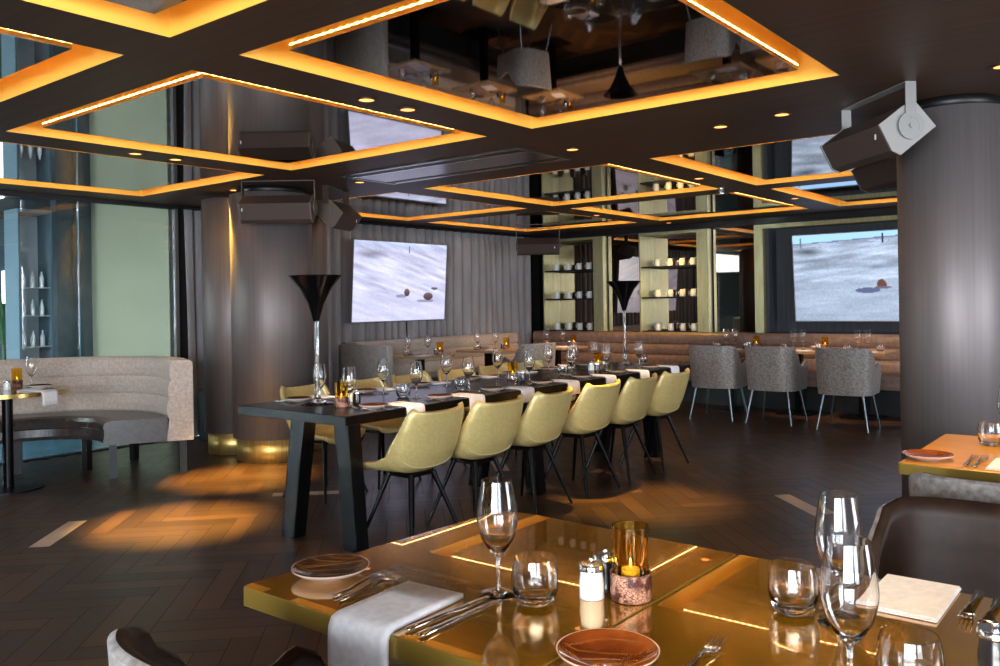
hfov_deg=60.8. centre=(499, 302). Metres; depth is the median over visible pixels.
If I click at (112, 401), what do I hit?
banquette
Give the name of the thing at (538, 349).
tub chair
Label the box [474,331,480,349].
wine glass
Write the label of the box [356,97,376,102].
recessed light
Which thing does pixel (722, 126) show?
recessed light
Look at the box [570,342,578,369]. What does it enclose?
wine glass
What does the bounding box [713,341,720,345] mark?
water tumbler
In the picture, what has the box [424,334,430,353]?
wine glass
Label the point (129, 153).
recessed light
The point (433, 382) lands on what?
napkin
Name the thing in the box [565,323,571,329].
milk jug
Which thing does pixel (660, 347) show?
banquette
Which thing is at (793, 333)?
wine glass
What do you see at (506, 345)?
candle holder
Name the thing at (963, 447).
table
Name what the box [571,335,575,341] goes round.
candle holder
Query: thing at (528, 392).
napkin
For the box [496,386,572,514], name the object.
dining chair
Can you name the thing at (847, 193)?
coffer
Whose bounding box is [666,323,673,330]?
milk jug
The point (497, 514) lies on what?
wine glass
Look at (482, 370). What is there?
dining chair
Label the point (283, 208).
speaker
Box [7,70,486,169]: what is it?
coffer
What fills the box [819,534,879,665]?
wine glass
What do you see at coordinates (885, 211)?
trim
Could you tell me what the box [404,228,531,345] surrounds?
curtain
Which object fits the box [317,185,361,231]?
speaker
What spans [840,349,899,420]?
table
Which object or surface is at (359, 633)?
napkin
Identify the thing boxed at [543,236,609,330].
shelf unit
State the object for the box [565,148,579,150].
recessed light
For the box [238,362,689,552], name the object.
dining table
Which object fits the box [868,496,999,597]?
tub chair
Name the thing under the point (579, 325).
milk jug
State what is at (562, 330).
wine glass
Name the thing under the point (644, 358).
water tumbler
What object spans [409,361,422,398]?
wine glass
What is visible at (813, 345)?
water tumbler
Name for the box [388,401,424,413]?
napkin
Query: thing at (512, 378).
water tumbler
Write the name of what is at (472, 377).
bread plate
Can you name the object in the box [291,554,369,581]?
bread plate
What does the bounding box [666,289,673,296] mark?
milk jug
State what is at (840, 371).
tub chair
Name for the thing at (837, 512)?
wine glass
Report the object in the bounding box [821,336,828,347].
candle holder
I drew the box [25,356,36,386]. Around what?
wine glass
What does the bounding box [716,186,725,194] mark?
sprinkler head
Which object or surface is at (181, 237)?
wall
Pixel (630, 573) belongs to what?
candle holder
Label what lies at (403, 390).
water tumbler
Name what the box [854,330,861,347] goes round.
wine glass
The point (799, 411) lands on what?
table
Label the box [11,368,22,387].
candle holder
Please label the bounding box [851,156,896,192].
speaker
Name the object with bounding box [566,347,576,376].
wine glass
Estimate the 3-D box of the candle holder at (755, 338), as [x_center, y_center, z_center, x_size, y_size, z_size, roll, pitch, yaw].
[3.149,0.483,10.471,0.084,0.149,0.084,-1,0,38]
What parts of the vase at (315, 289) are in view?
glass stem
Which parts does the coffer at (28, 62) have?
mirror panel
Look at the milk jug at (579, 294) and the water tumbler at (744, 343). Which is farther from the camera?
the milk jug at (579, 294)
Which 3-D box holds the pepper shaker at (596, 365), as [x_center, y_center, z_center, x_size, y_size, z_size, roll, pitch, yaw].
[0.847,0.555,7.447,0.052,0.082,0.052,-1,0,38]
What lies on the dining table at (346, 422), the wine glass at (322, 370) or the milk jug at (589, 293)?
the wine glass at (322, 370)
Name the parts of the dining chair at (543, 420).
leg, leg, under frame, leg, leg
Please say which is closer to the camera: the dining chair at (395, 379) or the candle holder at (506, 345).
the dining chair at (395, 379)
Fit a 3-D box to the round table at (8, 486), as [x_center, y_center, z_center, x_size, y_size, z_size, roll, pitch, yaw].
[-3.756,1.045,6.502,0.856,0.752,0.856,-1,0,38]
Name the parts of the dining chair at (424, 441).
leg, under frame, leg, leg, leg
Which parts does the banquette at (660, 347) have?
backrest, seat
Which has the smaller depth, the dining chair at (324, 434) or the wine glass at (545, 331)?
the dining chair at (324, 434)
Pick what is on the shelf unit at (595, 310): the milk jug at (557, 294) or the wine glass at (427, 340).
the milk jug at (557, 294)
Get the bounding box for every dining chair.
[280,384,367,503]
[340,376,420,489]
[363,402,463,536]
[391,370,467,476]
[426,394,523,525]
[437,369,508,457]
[478,362,544,455]
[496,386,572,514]
[515,358,577,446]
[545,379,620,497]
[581,373,656,483]
[618,368,689,470]
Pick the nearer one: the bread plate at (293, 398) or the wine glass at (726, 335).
the bread plate at (293, 398)
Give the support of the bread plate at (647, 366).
on the dining table at (346, 422)
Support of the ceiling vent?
in the ceiling
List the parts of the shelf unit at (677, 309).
panel, panel, shelf, shelf, panel, panel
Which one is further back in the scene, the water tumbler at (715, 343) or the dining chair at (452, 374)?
the water tumbler at (715, 343)
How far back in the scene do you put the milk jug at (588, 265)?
13.03 m
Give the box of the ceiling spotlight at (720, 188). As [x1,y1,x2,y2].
[716,186,725,191]
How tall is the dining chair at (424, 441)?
0.798 m
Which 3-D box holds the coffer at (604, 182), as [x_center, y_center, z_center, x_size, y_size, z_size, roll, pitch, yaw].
[0.709,-1.159,8.015,1.980,0.175,2.070,-1,0,38]
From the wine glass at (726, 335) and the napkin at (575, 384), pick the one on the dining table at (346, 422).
the napkin at (575, 384)
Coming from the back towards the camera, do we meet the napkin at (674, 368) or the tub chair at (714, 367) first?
the tub chair at (714, 367)
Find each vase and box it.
[289,274,341,405]
[607,281,640,364]
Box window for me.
[0,190,179,465]
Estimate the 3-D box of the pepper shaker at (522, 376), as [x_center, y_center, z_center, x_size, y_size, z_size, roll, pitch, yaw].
[0.175,0.566,6.666,0.052,0.082,0.052,-1,0,38]
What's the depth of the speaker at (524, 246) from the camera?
12.09 m
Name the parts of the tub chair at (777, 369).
leg, leg, leg, leg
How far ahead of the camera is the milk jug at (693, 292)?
11.96 m
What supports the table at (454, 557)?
on the floor at (240, 651)
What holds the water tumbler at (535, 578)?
on the table at (454, 557)
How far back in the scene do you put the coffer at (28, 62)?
3.77 m
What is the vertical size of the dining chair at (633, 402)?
0.798 m
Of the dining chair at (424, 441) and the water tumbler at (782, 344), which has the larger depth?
the water tumbler at (782, 344)
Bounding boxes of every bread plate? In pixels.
[27,384,51,387]
[284,396,311,401]
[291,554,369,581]
[354,388,376,392]
[359,403,387,408]
[410,382,431,386]
[426,394,452,398]
[461,376,481,379]
[481,386,505,390]
[531,380,553,383]
[540,366,556,369]
[556,628,659,665]
[571,374,592,377]
[575,362,587,365]
[607,369,627,372]
[640,365,658,368]
[902,449,954,461]
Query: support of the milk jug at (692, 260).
on the shelf unit at (677, 309)
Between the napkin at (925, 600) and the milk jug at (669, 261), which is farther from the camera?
the milk jug at (669, 261)
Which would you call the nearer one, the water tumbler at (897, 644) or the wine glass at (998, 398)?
the water tumbler at (897, 644)
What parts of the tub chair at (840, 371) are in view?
leg, leg, leg, leg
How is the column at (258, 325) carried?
on the floor at (240, 651)
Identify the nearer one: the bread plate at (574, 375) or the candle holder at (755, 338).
the bread plate at (574, 375)
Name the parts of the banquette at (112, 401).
leg, leg, seat, leg, backrest, leg, leg, leg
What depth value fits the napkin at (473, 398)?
5.54 m
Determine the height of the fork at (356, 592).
0.012 m
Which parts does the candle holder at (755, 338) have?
amber glass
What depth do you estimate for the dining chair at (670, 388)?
6.86 m
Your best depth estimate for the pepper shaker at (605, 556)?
1.79 m
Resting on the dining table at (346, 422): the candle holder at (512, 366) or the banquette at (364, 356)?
the candle holder at (512, 366)
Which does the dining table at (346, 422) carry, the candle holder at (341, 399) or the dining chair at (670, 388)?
the candle holder at (341, 399)
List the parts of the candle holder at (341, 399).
amber glass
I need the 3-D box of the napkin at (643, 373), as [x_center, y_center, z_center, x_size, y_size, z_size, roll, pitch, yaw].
[1.154,0.631,7.332,0.222,0.100,0.150,-1,0,38]
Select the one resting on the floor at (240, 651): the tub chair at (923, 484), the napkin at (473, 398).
the tub chair at (923, 484)
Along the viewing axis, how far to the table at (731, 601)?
1.58 m
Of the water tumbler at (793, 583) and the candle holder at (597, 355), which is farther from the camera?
the candle holder at (597, 355)
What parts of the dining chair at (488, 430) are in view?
leg, under frame, leg, leg, leg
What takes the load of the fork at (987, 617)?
on the table at (731, 601)
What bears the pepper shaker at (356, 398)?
on the dining table at (346, 422)
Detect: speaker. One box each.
[238,180,317,223]
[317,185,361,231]
[516,228,559,255]
[820,81,935,172]
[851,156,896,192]
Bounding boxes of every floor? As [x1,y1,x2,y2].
[0,395,901,665]
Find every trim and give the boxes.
[524,207,896,238]
[531,255,543,343]
[539,330,898,333]
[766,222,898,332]
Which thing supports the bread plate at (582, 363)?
on the dining table at (346, 422)
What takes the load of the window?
in the wall at (181, 237)
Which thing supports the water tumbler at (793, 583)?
on the table at (731, 601)
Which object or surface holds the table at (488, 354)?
on the floor at (240, 651)
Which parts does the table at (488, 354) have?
post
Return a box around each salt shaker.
[3,379,10,389]
[579,557,604,600]
[588,361,593,369]
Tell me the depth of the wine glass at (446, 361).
6.29 m
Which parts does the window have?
pane, pane, post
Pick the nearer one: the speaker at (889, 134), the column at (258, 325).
the speaker at (889, 134)
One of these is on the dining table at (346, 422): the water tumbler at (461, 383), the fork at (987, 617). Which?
the water tumbler at (461, 383)
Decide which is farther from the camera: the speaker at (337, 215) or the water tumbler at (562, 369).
the speaker at (337, 215)
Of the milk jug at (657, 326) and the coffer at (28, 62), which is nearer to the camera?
the coffer at (28, 62)
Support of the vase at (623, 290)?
on the dining table at (346, 422)
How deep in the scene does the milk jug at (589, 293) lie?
13.03 m
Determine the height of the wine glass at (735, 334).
0.240 m
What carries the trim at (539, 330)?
attached to the wall at (712, 230)
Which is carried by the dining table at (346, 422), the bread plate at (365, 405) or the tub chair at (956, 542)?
the bread plate at (365, 405)
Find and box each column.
[201,185,328,462]
[896,93,999,495]
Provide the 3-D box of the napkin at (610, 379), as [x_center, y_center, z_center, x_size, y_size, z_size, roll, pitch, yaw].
[0.812,0.637,6.901,0.222,0.100,0.150,-1,0,38]
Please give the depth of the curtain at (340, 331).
10.54 m
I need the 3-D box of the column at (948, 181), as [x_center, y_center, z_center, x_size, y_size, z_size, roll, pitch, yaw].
[2.511,0.109,4.713,0.550,2.418,0.550,-1,0,38]
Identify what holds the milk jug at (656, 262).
on the shelf unit at (677, 309)
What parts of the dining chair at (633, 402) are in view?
leg, leg, under frame, leg, leg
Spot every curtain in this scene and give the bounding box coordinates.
[184,210,203,435]
[326,224,405,393]
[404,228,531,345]
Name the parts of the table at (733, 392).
foot plate, post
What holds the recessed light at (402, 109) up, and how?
in the ceiling
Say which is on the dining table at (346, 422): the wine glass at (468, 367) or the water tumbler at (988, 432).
the wine glass at (468, 367)
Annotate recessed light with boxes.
[127,152,143,154]
[168,158,182,160]
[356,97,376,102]
[398,107,416,111]
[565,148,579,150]
[712,124,728,128]
[772,112,790,116]
[990,64,999,69]
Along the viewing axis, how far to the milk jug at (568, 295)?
13.27 m
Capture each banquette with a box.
[0,356,193,478]
[340,332,518,386]
[533,331,900,416]
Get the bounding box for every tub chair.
[107,626,324,665]
[502,342,555,366]
[689,345,748,421]
[745,346,807,425]
[815,348,880,432]
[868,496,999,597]
[909,472,999,503]
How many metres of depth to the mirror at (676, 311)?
12.43 m
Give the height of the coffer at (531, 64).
0.175 m
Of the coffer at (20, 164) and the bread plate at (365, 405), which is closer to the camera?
the bread plate at (365, 405)
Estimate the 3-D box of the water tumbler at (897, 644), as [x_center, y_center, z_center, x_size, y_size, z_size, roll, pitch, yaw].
[0.627,0.553,1.304,0.096,0.092,0.096,-1,0,38]
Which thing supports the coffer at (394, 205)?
attached to the ceiling
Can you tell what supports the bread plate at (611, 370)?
on the dining table at (346, 422)
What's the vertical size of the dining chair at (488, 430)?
0.798 m
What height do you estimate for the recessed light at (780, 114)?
0.007 m
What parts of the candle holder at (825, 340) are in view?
amber glass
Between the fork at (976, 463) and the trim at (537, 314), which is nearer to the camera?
the fork at (976, 463)
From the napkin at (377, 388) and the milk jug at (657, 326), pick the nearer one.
the napkin at (377, 388)
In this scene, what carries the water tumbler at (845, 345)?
on the table at (860, 416)
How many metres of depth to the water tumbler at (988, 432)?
3.42 m
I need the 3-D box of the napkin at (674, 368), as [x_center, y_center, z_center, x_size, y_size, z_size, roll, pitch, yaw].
[1.503,0.625,7.770,0.222,0.100,0.150,-1,0,38]
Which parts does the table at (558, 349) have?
post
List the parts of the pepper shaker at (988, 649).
knob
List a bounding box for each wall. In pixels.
[178,206,523,434]
[568,230,714,330]
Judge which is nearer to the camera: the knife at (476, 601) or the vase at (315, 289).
the knife at (476, 601)
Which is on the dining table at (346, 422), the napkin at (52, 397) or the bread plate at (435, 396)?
the bread plate at (435, 396)
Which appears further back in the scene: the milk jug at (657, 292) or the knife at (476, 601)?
the milk jug at (657, 292)
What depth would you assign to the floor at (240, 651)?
5.51 m
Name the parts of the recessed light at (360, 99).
bulb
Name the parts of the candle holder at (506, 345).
amber glass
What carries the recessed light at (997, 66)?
in the ceiling
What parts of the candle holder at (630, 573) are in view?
amber glass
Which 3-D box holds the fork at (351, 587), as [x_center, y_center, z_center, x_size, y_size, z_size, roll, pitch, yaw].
[-0.291,0.606,1.862,0.026,0.012,0.204,-1,0,33]
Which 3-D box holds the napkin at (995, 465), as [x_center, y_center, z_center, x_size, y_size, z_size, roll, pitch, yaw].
[1.816,0.576,3.010,0.145,0.008,0.230,-1,0,38]
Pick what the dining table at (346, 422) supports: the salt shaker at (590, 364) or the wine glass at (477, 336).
the salt shaker at (590, 364)
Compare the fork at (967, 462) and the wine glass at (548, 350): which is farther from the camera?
the wine glass at (548, 350)
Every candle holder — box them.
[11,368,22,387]
[334,381,348,407]
[436,342,442,353]
[503,337,509,348]
[508,362,516,371]
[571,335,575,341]
[594,352,601,362]
[610,520,651,604]
[753,336,759,345]
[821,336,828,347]
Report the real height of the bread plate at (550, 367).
0.023 m
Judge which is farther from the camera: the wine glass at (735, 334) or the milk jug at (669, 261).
the milk jug at (669, 261)
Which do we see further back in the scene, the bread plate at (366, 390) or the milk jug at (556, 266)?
the milk jug at (556, 266)
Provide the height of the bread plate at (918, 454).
0.023 m
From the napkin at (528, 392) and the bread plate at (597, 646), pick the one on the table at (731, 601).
the bread plate at (597, 646)
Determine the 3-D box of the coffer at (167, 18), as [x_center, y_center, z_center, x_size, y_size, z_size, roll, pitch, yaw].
[-1.240,-1.127,1.942,1.830,0.175,2.120,-1,0,38]
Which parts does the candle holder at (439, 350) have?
amber glass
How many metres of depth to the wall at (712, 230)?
12.10 m
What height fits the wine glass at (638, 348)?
0.240 m
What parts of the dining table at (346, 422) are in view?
leg, leg, leg, leg, leg, leg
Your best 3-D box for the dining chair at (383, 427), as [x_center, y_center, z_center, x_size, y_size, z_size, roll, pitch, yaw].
[-0.928,0.980,6.564,0.530,0.798,0.516,-1,0,40]
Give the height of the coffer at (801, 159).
0.175 m
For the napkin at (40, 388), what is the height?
0.008 m
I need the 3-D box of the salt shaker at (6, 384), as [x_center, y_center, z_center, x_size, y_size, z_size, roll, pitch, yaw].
[-3.789,0.630,6.549,0.052,0.082,0.052,-1,0,38]
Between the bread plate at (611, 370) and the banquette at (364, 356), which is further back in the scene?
the banquette at (364, 356)
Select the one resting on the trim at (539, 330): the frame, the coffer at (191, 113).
the frame
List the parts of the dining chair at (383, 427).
under frame, leg, leg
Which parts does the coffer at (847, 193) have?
mirror panel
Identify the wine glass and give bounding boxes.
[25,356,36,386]
[313,364,326,395]
[342,367,356,407]
[377,358,389,393]
[404,335,410,347]
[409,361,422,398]
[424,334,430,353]
[440,353,451,385]
[462,356,474,390]
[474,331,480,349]
[477,476,517,600]
[492,331,498,348]
[492,349,502,379]
[523,350,534,382]
[543,329,548,339]
[543,345,552,372]
[560,328,565,345]
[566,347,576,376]
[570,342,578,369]
[590,340,598,356]
[601,343,610,371]
[634,340,643,366]
[722,329,729,345]
[732,329,738,346]
[789,329,796,349]
[799,329,806,349]
[814,490,862,627]
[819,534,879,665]
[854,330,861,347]
[864,330,871,348]
[997,386,999,413]
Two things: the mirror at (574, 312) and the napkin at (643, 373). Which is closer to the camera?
the napkin at (643, 373)
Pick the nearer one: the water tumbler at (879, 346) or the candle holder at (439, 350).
the water tumbler at (879, 346)
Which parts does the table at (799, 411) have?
post, foot plate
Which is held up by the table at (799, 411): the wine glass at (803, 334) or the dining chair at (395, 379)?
the wine glass at (803, 334)
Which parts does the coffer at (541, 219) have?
mirror panel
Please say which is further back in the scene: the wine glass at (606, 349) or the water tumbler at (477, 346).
the water tumbler at (477, 346)
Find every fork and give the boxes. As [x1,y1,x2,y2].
[331,564,399,596]
[337,568,408,600]
[684,635,725,665]
[956,590,983,617]
[962,454,978,465]
[971,455,988,466]
[976,596,999,622]
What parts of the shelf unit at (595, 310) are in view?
panel, shelf, shelf, panel, panel, panel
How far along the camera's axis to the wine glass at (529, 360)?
6.46 m
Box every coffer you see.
[0,27,122,101]
[0,141,261,195]
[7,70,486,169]
[22,0,267,37]
[239,0,838,128]
[332,192,526,220]
[424,164,716,205]
[427,211,636,231]
[570,192,807,220]
[649,134,853,184]
[773,181,896,205]
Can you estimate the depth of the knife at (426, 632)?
1.63 m
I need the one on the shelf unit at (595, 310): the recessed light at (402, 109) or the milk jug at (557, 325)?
the milk jug at (557, 325)
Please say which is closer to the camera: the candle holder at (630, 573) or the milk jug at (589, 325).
the candle holder at (630, 573)
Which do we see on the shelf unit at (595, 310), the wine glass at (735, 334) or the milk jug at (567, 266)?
the milk jug at (567, 266)
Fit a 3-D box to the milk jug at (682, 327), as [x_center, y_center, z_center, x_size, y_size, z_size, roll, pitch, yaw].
[2.596,0.344,12.097,0.110,0.108,0.089,-1,0,8]
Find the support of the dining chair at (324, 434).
on the floor at (240, 651)
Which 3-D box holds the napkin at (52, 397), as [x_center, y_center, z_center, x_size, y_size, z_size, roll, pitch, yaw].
[-3.415,0.712,6.379,0.140,0.108,0.140,-1,0,20]
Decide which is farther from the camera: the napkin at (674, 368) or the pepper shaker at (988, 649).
the napkin at (674, 368)
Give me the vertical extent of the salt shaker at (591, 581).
0.082 m
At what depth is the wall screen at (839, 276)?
10.55 m
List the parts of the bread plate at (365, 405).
dish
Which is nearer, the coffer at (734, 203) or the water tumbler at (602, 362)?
the water tumbler at (602, 362)
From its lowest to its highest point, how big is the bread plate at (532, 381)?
0.023 m
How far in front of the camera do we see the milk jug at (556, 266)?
13.40 m
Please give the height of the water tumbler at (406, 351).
0.092 m
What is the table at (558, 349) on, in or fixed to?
on the floor at (240, 651)
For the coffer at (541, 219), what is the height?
0.175 m
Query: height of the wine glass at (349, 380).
0.240 m
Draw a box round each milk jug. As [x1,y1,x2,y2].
[553,264,558,270]
[554,292,559,298]
[554,323,559,329]
[564,263,571,269]
[565,292,571,298]
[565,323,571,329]
[575,263,581,269]
[575,291,582,297]
[576,323,582,329]
[585,262,591,268]
[586,291,591,297]
[586,323,592,329]
[653,259,660,265]
[654,289,660,296]
[654,323,661,330]
[666,258,672,265]
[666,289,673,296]
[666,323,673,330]
[678,258,684,264]
[678,289,685,295]
[679,323,685,330]
[689,257,696,264]
[689,289,696,295]
[690,323,697,330]
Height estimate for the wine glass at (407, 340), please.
0.240 m
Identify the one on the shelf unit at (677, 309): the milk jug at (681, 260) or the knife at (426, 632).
the milk jug at (681, 260)
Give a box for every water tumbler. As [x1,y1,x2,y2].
[396,383,410,397]
[403,348,410,355]
[454,377,467,390]
[474,343,480,349]
[506,372,518,384]
[511,551,558,607]
[557,364,567,374]
[599,359,608,369]
[638,354,647,363]
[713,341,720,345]
[742,341,749,348]
[767,558,818,616]
[779,342,787,346]
[810,342,818,349]
[843,343,851,347]
[876,343,884,350]
[876,624,944,665]
[977,421,999,445]
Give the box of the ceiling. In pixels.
[0,0,999,235]
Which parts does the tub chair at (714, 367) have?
leg, leg, leg, leg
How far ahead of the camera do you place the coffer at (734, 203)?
10.03 m
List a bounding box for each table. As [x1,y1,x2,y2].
[0,385,69,495]
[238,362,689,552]
[244,512,735,665]
[393,353,454,370]
[456,348,517,365]
[549,555,999,665]
[555,345,587,401]
[710,346,753,411]
[777,348,821,415]
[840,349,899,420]
[898,434,999,482]
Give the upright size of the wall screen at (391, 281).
1.035 m
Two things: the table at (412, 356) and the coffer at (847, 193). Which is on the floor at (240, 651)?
the table at (412, 356)
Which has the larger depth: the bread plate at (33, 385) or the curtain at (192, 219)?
the curtain at (192, 219)
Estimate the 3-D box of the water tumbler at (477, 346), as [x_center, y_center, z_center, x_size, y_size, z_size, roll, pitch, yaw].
[-0.295,0.568,11.039,0.096,0.092,0.096,-1,0,38]
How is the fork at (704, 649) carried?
on the table at (731, 601)
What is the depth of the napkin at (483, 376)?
6.93 m
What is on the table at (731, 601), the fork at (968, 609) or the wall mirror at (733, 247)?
the fork at (968, 609)
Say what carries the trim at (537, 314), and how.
attached to the wall at (181, 237)
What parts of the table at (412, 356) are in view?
post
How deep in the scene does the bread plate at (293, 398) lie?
5.46 m
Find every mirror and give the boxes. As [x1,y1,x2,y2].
[559,242,593,328]
[608,234,639,330]
[654,235,697,329]
[713,226,754,331]
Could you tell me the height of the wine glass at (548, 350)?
0.240 m
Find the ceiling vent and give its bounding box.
[339,147,570,184]
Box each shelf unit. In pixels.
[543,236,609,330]
[639,229,712,331]
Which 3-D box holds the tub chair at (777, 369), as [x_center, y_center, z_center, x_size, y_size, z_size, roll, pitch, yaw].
[3.024,0.891,9.358,0.569,0.844,0.544,-1,0,38]
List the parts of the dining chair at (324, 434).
under frame, leg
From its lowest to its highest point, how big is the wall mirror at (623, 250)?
1.428 m
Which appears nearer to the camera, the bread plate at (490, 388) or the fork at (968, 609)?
the fork at (968, 609)
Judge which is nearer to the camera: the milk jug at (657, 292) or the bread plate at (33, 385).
the bread plate at (33, 385)
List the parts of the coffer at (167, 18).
mirror panel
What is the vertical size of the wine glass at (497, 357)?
0.240 m
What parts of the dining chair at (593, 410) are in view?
leg, leg, under frame, leg, leg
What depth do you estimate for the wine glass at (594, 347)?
7.98 m
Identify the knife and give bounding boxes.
[404,595,490,630]
[418,599,500,636]
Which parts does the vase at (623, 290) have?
glass stem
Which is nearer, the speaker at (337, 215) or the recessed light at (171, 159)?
the recessed light at (171, 159)
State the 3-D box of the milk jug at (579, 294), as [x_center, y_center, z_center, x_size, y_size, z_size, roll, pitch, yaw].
[1.226,-0.119,13.179,0.110,0.108,0.089,-1,0,-6]
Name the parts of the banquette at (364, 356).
panel, seat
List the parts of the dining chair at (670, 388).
leg, leg, under frame, leg, leg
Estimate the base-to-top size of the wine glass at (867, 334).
0.240 m
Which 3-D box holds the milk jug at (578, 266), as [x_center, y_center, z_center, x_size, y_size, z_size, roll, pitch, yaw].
[1.219,-0.559,13.179,0.110,0.108,0.089,-1,0,-2]
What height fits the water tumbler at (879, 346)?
0.092 m
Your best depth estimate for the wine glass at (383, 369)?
5.79 m
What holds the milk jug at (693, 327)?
on the shelf unit at (677, 309)
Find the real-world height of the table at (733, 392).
0.750 m
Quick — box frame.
[754,215,897,332]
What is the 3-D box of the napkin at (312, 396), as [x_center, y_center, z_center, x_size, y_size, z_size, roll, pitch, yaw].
[-1.202,0.669,5.641,0.222,0.100,0.150,-1,0,38]
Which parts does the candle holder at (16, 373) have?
amber glass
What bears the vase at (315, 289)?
on the dining table at (346, 422)
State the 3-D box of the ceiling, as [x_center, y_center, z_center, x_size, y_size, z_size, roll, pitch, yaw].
[0.472,-1.188,4.273,11.750,0.240,15.500,-1,0,38]
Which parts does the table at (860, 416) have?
post, foot plate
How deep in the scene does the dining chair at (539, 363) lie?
8.40 m
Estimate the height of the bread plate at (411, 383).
0.023 m
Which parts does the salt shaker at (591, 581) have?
knob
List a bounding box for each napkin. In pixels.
[17,387,45,391]
[29,389,58,405]
[310,395,334,398]
[327,581,462,665]
[375,387,395,390]
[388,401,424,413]
[427,381,450,384]
[453,393,484,408]
[477,375,498,377]
[503,386,534,402]
[553,379,579,394]
[591,374,616,384]
[625,369,649,378]
[659,365,678,372]
[878,574,960,622]
[985,458,999,470]
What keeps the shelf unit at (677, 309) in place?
on the trim at (539, 330)
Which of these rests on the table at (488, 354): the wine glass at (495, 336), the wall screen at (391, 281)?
the wine glass at (495, 336)
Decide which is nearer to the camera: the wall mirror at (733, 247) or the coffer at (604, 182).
the coffer at (604, 182)
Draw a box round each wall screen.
[349,239,446,322]
[791,229,898,321]
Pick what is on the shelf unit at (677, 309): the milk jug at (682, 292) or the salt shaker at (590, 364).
the milk jug at (682, 292)
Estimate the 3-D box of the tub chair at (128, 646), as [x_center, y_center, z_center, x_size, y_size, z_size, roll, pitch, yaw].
[-0.303,0.945,1.412,0.570,0.844,0.544,-1,0,35]
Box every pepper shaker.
[352,389,360,402]
[519,370,525,379]
[593,549,611,590]
[594,362,599,370]
[976,621,999,665]

